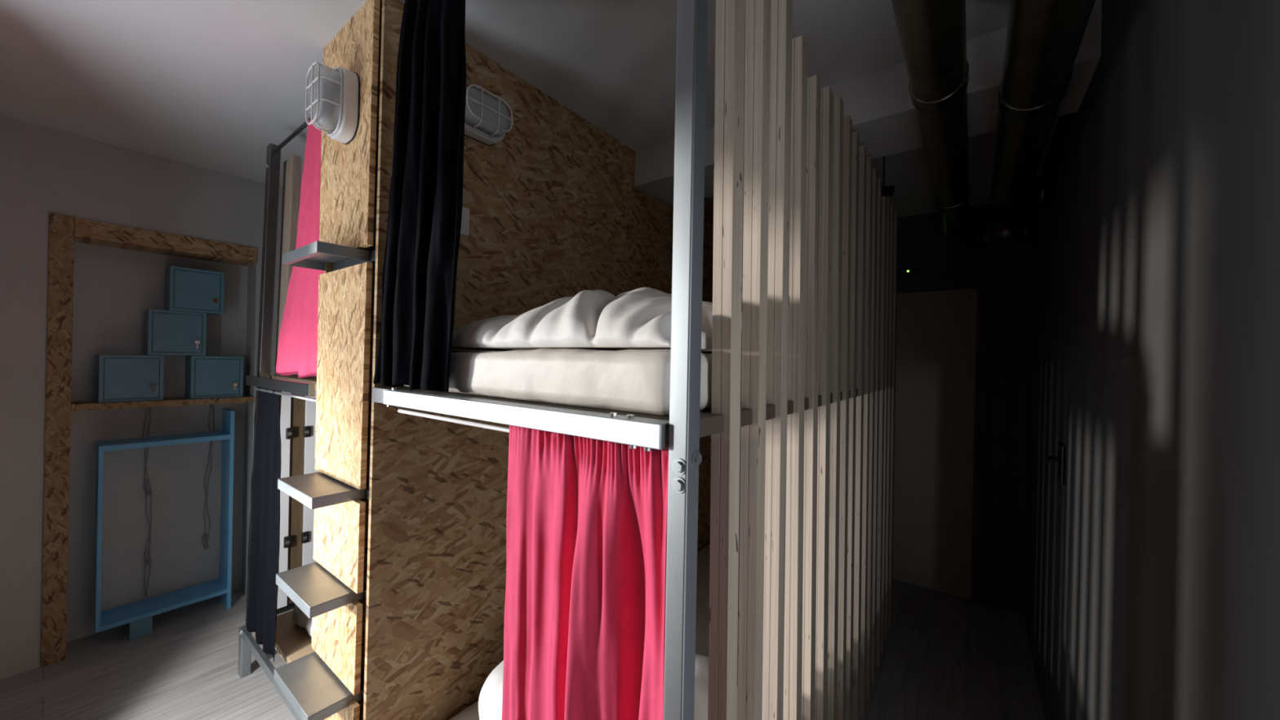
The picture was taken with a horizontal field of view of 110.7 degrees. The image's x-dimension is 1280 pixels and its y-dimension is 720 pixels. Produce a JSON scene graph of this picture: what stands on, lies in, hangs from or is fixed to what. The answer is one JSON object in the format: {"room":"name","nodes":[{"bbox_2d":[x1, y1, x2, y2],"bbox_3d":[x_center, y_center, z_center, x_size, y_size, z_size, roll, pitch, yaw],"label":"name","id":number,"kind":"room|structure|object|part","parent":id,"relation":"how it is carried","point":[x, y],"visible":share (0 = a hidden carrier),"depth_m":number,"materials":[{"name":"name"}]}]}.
{"room":"dormitory","nodes":[
{"label":"dormitory","id":0,"kind":"room"},
{"bbox_2d":[0,115,300,679],"bbox_3d":[-2.245,0.220,3.876,0.300,2.886,4.614,1,0,37],"label":"wall","id":1,"kind":"structure","parent":0,"point":[44,171],"depth_m":2.66,"materials":[{"name":"white paint"}]},
{"bbox_2d":[40,212,257,667],"bbox_3d":[-3.014,0.431,2.778,0.234,2.434,0.859,1,0,37],"label":"surround","id":2,"kind":"object","parent":1,"relation":"attached to","point":[64,230],"visible":1,"depth_m":2.41,"materials":[{"name":"brown wood"}]},
{"bbox_2d":[71,395,253,411],"bbox_3d":[-2.989,0.266,2.815,0.227,0.037,0.774,1,0,37],"label":"niche shelf","id":3,"kind":"object","parent":2,"relation":"attached to","point":[166,402],"visible":0.76,"depth_m":2.69,"materials":[{"name":"brown wood"}]},
{"bbox_2d":[96,354,164,402],"bbox_3d":[-3.086,0.107,2.683,0.208,0.275,0.253,1,0,37],"label":"box","id":4,"kind":"object","parent":3,"relation":"on","point":[120,378],"visible":1,"depth_m":2.62,"materials":[{"name":"blue paint"}]},
{"bbox_3d":[-3.018,0.109,2.632,0.008,0.236,0.214,1,0,37],"label":"door","id":5,"kind":"part","parent":4,"relation":"part of","materials":[{"name":"blue paint"}]},
{"bbox_2d":[143,309,206,355],"bbox_3d":[-2.969,-0.169,2.831,0.208,0.277,0.254,1,0,37],"label":"box","id":6,"kind":"object","parent":4,"relation":"on","point":[166,332],"visible":1,"depth_m":2.77,"materials":[{"name":"blue paint"}]},
{"bbox_3d":[-2.902,-0.168,2.781,0.008,0.238,0.215,1,0,37],"label":"door","id":7,"kind":"part","parent":6,"relation":"part of","materials":[{"name":"blue paint"}]},
{"bbox_2d":[164,266,224,315],"bbox_3d":[-2.913,-0.446,2.898,0.208,0.276,0.248,1,0,37],"label":"box","id":8,"kind":"object","parent":6,"relation":"on","point":[186,289],"visible":0.98,"depth_m":2.84,"materials":[{"name":"blue paint"}]},
{"bbox_3d":[-2.846,-0.445,2.848,0.008,0.236,0.209,1,0,37],"label":"door","id":9,"kind":"part","parent":8,"relation":"part of","materials":[{"name":"blue paint"}]},
{"bbox_2d":[142,407,151,595],"bbox_3d":[-3.127,0.891,2.809,0.024,1.217,0.049,1,0,37],"label":"hanging cord","id":10,"kind":"object","parent":3,"relation":"hanging from","point":[148,493],"visible":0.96,"depth_m":2.81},
{"bbox_2d":[201,404,213,549],"bbox_3d":[-2.958,0.790,3.032,0.024,1.008,0.054,1,0,37],"label":"hanging cord","id":11,"kind":"object","parent":3,"relation":"hanging from","point":[206,546],"visible":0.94,"depth_m":3.03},
{"bbox_2d":[185,355,244,399],"bbox_3d":[-2.862,0.112,2.981,0.208,0.275,0.254,1,0,37],"label":"box","id":12,"kind":"object","parent":3,"relation":"on","point":[206,376],"visible":1,"depth_m":2.92,"materials":[{"name":"blue paint"}]},
{"bbox_3d":[-2.795,0.113,2.930,0.008,0.236,0.215,1,0,37],"label":"door","id":13,"kind":"part","parent":12,"relation":"part of","materials":[{"name":"blue paint"}]},
{"bbox_2d":[0,536,1044,719],"bbox_3d":[-0.523,1.722,2.563,4.678,0.050,4.814,1,0,37],"label":"floor","id":14,"kind":"structure","parent":0,"point":[944,656],"depth_m":2.38,"materials":[{"name":"grey laminate"}]},
{"bbox_2d":[93,408,235,640],"bbox_3d":[-2.981,0.992,2.794,0.240,1.315,0.573,1,0,37],"label":"frame","id":15,"kind":"object","parent":14,"relation":"on","point":[138,615],"visible":1,"depth_m":2.77,"materials":[{"name":"paint"}]},
{"bbox_2d":[238,142,316,719],"bbox_3d":[-0.900,0.318,3.075,1.060,2.743,2.652,1,0,37],"label":"bunk bed","id":16,"kind":"object","parent":14,"relation":"on","point":[293,642],"visible":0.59,"depth_m":2.23,"materials":[{"name":"metal"}]},
{"bbox_3d":[-1.948,0.172,2.286,0.281,2.492,0.044,1,0,37],"label":"post","id":17,"kind":"part","parent":16,"relation":"part of","materials":[{"name":"metal"}]},
{"bbox_3d":[-1.680,1.423,2.016,1.002,0.046,0.020,1,0,37],"label":"rail","id":18,"kind":"part","parent":16,"relation":"part of","materials":[{"name":"metal"}]},
{"bbox_3d":[-1.628,0.109,1.978,0.915,0.048,0.019,1,0,37],"label":"rail","id":19,"kind":"part","parent":16,"relation":"part of","materials":[{"name":"metal"}]},
{"bbox_2d":[255,387,315,401],"bbox_3d":[-1.603,0.155,2.000,0.900,0.014,0.014,1,0,37],"label":"curtain rod","id":20,"kind":"object","parent":16,"relation":"attached to","point":[300,397],"visible":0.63,"depth_m":1.95,"materials":[{"name":"metal"}]},
{"bbox_2d":[246,386,280,662],"bbox_3d":[-1.879,0.768,2.198,0.502,1.258,0.035,1,0,37],"label":"curtain","id":21,"kind":"object","parent":20,"relation":"hanging from","point":[265,505],"visible":0.98,"depth_m":2.15,"materials":[{"name":"black fabric"}]},
{"bbox_2d":[275,154,301,376],"bbox_3d":[-1.810,-0.469,2.275,0.229,1.102,0.033,1,0,37],"label":"wooden plank","id":22,"kind":"object","parent":16,"relation":"on","point":[291,166],"visible":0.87,"depth_m":2.23,"materials":[{"name":"brown wood"}]},
{"bbox_2d":[273,117,311,152],"bbox_3d":[-1.525,-1.035,1.986,0.804,0.016,0.016,1,0,37],"label":"curtain rod","id":23,"kind":"object","parent":16,"relation":"attached to","point":[304,124],"visible":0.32,"depth_m":2.04,"materials":[{"name":"metal"}]},
{"bbox_2d":[275,119,324,377],"bbox_3d":[-1.496,-0.476,1.956,0.697,1.106,0.038,1,0,37],"label":"curtain","id":24,"kind":"object","parent":23,"relation":"hanging from","point":[297,351],"visible":0.64,"depth_m":1.90,"materials":[{"name":"pink fabric"}]},
{"bbox_2d":[292,604,311,636],"bbox_3d":[-1.492,1.349,2.377,0.616,0.130,0.477,1,0,37],"label":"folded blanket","id":25,"kind":"object","parent":16,"relation":"on","point":[299,617],"visible":0.09,"depth_m":2.27,"materials":[{"name":"white fabric"}]},
{"bbox_2d":[276,389,319,614],"bbox_3d":[-2.272,0.909,3.238,0.440,1.507,0.725,1,0,37],"label":"cabinet","id":26,"kind":"object","parent":14,"relation":"on","point":[298,416],"visible":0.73,"depth_m":2.93,"materials":[{"name":"white wood"}]},
{"bbox_3d":[-2.318,0.881,2.865,0.018,1.444,0.073,1,0,37],"label":"door","id":27,"kind":"part","parent":26,"relation":"part of","materials":[{"name":"white laminate"}]},
{"bbox_3d":[-2.076,0.886,3.187,0.018,1.444,0.570,1,0,37],"label":"door","id":28,"kind":"part","parent":26,"relation":"part of","materials":[{"name":"white laminate"}]},
{"bbox_2d":[274,0,713,719],"bbox_3d":[-0.291,0.258,2.591,0.484,2.886,2.797,1,0,37],"label":"wall","id":29,"kind":"structure","parent":14,"relation":"on","point":[403,594],"depth_m":1.66,"materials":[{"name":"wood"}]},
{"bbox_2d":[305,61,359,144],"bbox_3d":[-1.047,-0.877,1.502,0.160,0.236,0.114,1,0,37],"label":"lamp","id":30,"kind":"object","parent":29,"relation":"attached to","point":[335,93],"visible":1,"depth_m":1.47,"materials":[{"name":"white glass"}]},
{"bbox_3d":[-1.058,-0.878,1.487,0.124,0.200,0.056,1,0,37],"label":"glass","id":31,"kind":"part","parent":30,"relation":"part of","materials":[{"name":"white"}]},
{"bbox_3d":[-0.436,0.256,2.785,0.018,2.886,2.662,1,0,37],"label":"panel","id":32,"kind":"part","parent":29,"relation":"part of","materials":[{"name":"beige wood"}]},
{"bbox_2d":[460,206,469,235],"bbox_3d":[-0.681,-0.526,1.652,0.014,0.105,0.097,1,0,37],"label":"light switch","id":33,"kind":"object","parent":29,"relation":"attached to","point":[464,230],"visible":0.36,"depth_m":1.68,"materials":[{"name":"white plastic"}]},
{"bbox_2d":[464,84,513,146],"bbox_3d":[-0.593,-0.927,1.665,0.114,0.160,0.236,1,0,37],"label":"lamp","id":34,"kind":"object","parent":29,"relation":"attached to","point":[486,121],"visible":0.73,"depth_m":1.64,"materials":[{"name":"white glass"}]},
{"bbox_2d":[372,0,879,719],"bbox_3d":[0.384,0.272,2.117,1.202,2.886,2.646,1,0,37],"label":"bunk bed","id":35,"kind":"object","parent":14,"relation":"on","point":[682,428],"visible":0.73,"depth_m":0.73,"materials":[{"name":"metal"}]},
{"bbox_2d":[373,0,466,392],"bbox_3d":[-0.661,-0.528,1.311,0.459,1.230,0.056,1,0,38],"label":"curtain","id":36,"kind":"object","parent":35,"relation":"hanging from","point":[420,267],"visible":1,"depth_m":1.26,"materials":[{"name":"black fabric"}]},
{"bbox_2d":[397,408,509,432],"bbox_3d":[-0.340,0.165,1.065,1.008,0.011,0.011,1,0,37],"label":"curtain rod","id":37,"kind":"object","parent":35,"relation":"attached to","point":[400,411],"visible":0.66,"depth_m":1.17,"materials":[{"name":"white metal"}]},
{"bbox_2d":[502,425,668,719],"bbox_3d":[-0.145,0.774,0.882,0.452,1.258,0.084,1,0,29],"label":"curtain","id":38,"kind":"object","parent":37,"relation":"hanging from","point":[587,519],"visible":0.98,"depth_m":0.84,"materials":[{"name":"pink fabric"}]},
{"bbox_3d":[-0.356,0.120,1.049,1.009,0.043,0.046,1,0,37],"label":"rail","id":39,"kind":"part","parent":35,"relation":"part of","materials":[{"name":"metal"}]},
{"bbox_2d":[404,348,742,415],"bbox_3d":[0.356,0.049,2.098,1.062,0.138,2.424,1,0,37],"label":"mattress","id":40,"kind":"object","parent":35,"relation":"on","point":[630,380],"visible":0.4,"depth_m":0.96,"materials":[{"name":"white fabric"}]},
{"bbox_2d":[451,287,742,355],"bbox_3d":[0.118,-0.110,1.784,1.045,0.173,1.606,1,0,37],"label":"duvet","id":41,"kind":"object","parent":40,"relation":"on","point":[639,318],"visible":0.66,"depth_m":1.02,"materials":[{"name":"white fabric"}]},
{"bbox_2d":[448,543,739,719],"bbox_3d":[0.317,1.395,2.118,1.107,0.097,2.407,1,0,37],"label":"mattress","id":42,"kind":"object","parent":35,"relation":"on","point":[702,622],"visible":0.04,"depth_m":2.36,"materials":[{"name":"white fabric"}]},
{"bbox_2d":[478,653,737,719],"bbox_3d":[-0.107,1.190,1.535,0.790,0.295,0.652,1,0,37],"label":"duvet","id":43,"kind":"object","parent":42,"relation":"on","point":[490,700],"visible":0.13,"depth_m":1.46,"materials":[{"name":"white fabric"}]},
{"bbox_3d":[0.072,0.265,0.744,0.037,2.886,0.042,1,0,37],"label":"post","id":44,"kind":"part","parent":35,"relation":"part of","materials":[{"name":"metal"}]},
{"bbox_2d":[707,0,897,719],"bbox_3d":[0.905,0.321,1.908,0.047,2.807,2.518,1,0,37],"label":"screen","id":45,"kind":"object","parent":14,"relation":"on","point":[818,299],"visible":0.97,"depth_m":1.27,"materials":[{"name":"brown wood"}]},
{"bbox_2d":[0,0,1059,241],"bbox_3d":[-0.466,-1.213,2.563,4.678,0.050,4.814,1,0,37],"label":"ceiling","id":46,"kind":"structure","parent":0,"point":[207,84],"depth_m":1.78,"materials":[{"name":"paint"}]},
{"bbox_2d":[634,0,1102,205],"bbox_3d":[-0.142,-1.085,2.831,4.278,0.194,0.378,1,0,37],"label":"ceiling beam","id":47,"kind":"structure","parent":46,"relation":"attached to","point":[879,105],"depth_m":1.77,"materials":[{"name":"paint"}]},
{"bbox_2d":[881,156,894,196],"bbox_3d":[1.309,-1.019,2.383,0.111,0.269,0.056,1,0,-13],"label":"ceiling spotlight","id":48,"kind":"object","parent":46,"relation":"hanging from","point":[888,191],"visible":0.56,"depth_m":2.37,"materials":[{"name":"black plastic"}]},
{"bbox_3d":[1.312,-1.042,2.381,0.007,0.224,0.007,1,0,14],"label":"stem","id":49,"kind":"part","parent":48,"relation":"part of","materials":[{"name":"black metal"}]},
{"bbox_2d":[891,0,1035,246],"bbox_3d":[1.070,-0.974,1.292,0.480,0.369,4.328,1,0,37],"label":"ventilation duct","id":50,"kind":"object","parent":46,"relation":"hanging from","point":[932,33],"visible":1,"depth_m":1.41,"materials":[{"name":"metal"}]},
{"bbox_2d":[989,0,1095,210],"bbox_3d":[0.927,-0.969,0.910,0.251,0.385,3.546,1,0,37],"label":"ventilation duct","id":51,"kind":"object","parent":46,"relation":"hanging from","point":[1044,37],"visible":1,"depth_m":1.30,"materials":[{"name":"metal"}]},
{"bbox_2d":[738,203,1031,613],"bbox_3d":[0.920,0.282,4.449,4.678,2.886,0.100,1,0,37],"label":"wall","id":52,"kind":"structure","parent":0,"point":[922,244],"depth_m":3.15,"materials":[{"name":"paint"}]},
{"bbox_2d":[899,266,919,275],"bbox_3d":[2.116,-0.699,3.477,0.130,0.050,0.040,1,0,37],"label":"alarm box","id":53,"kind":"object","parent":52,"relation":"attached to","point":[913,270],"visible":1,"depth_m":3.46,"materials":[{"name":"black plastic"}]},
{"bbox_2d":[893,274,990,605],"bbox_3d":[2.211,0.567,3.386,0.692,2.367,0.045,1,0,37],"label":"door","id":54,"kind":"structure","parent":52,"relation":"in","point":[942,357],"depth_m":3.33,"materials":[{"name":"paint"}]},
{"bbox_2d":[1022,0,1279,719],"bbox_3d":[1.337,0.290,1.190,0.100,2.886,4.614,1,0,37],"label":"wall","id":55,"kind":"structure","parent":0,"point":[1152,575],"depth_m":0.91,"materials":[{"name":"paint"}]},
{"bbox_2d":[1046,442,1065,484],"bbox_3d":[1.728,0.429,1.842,0.054,0.160,0.130,1,0,37],"label":"door handle","id":56,"kind":"object","parent":55,"relation":"attached to","point":[1060,459],"visible":1,"depth_m":1.81,"materials":[{"name":"black plastic"}]},
{"bbox_3d":[1.711,0.413,1.829,0.044,0.018,0.089,1,0,37],"label":"lever","id":57,"kind":"part","parent":56,"relation":"part of","materials":[{"name":"black metal"}]},
{"bbox_3d":[1.753,0.429,1.842,0.012,0.160,0.100,1,0,37],"label":"plate","id":58,"kind":"part","parent":56,"relation":"part of","materials":[{"name":"black metal"}]}
]}

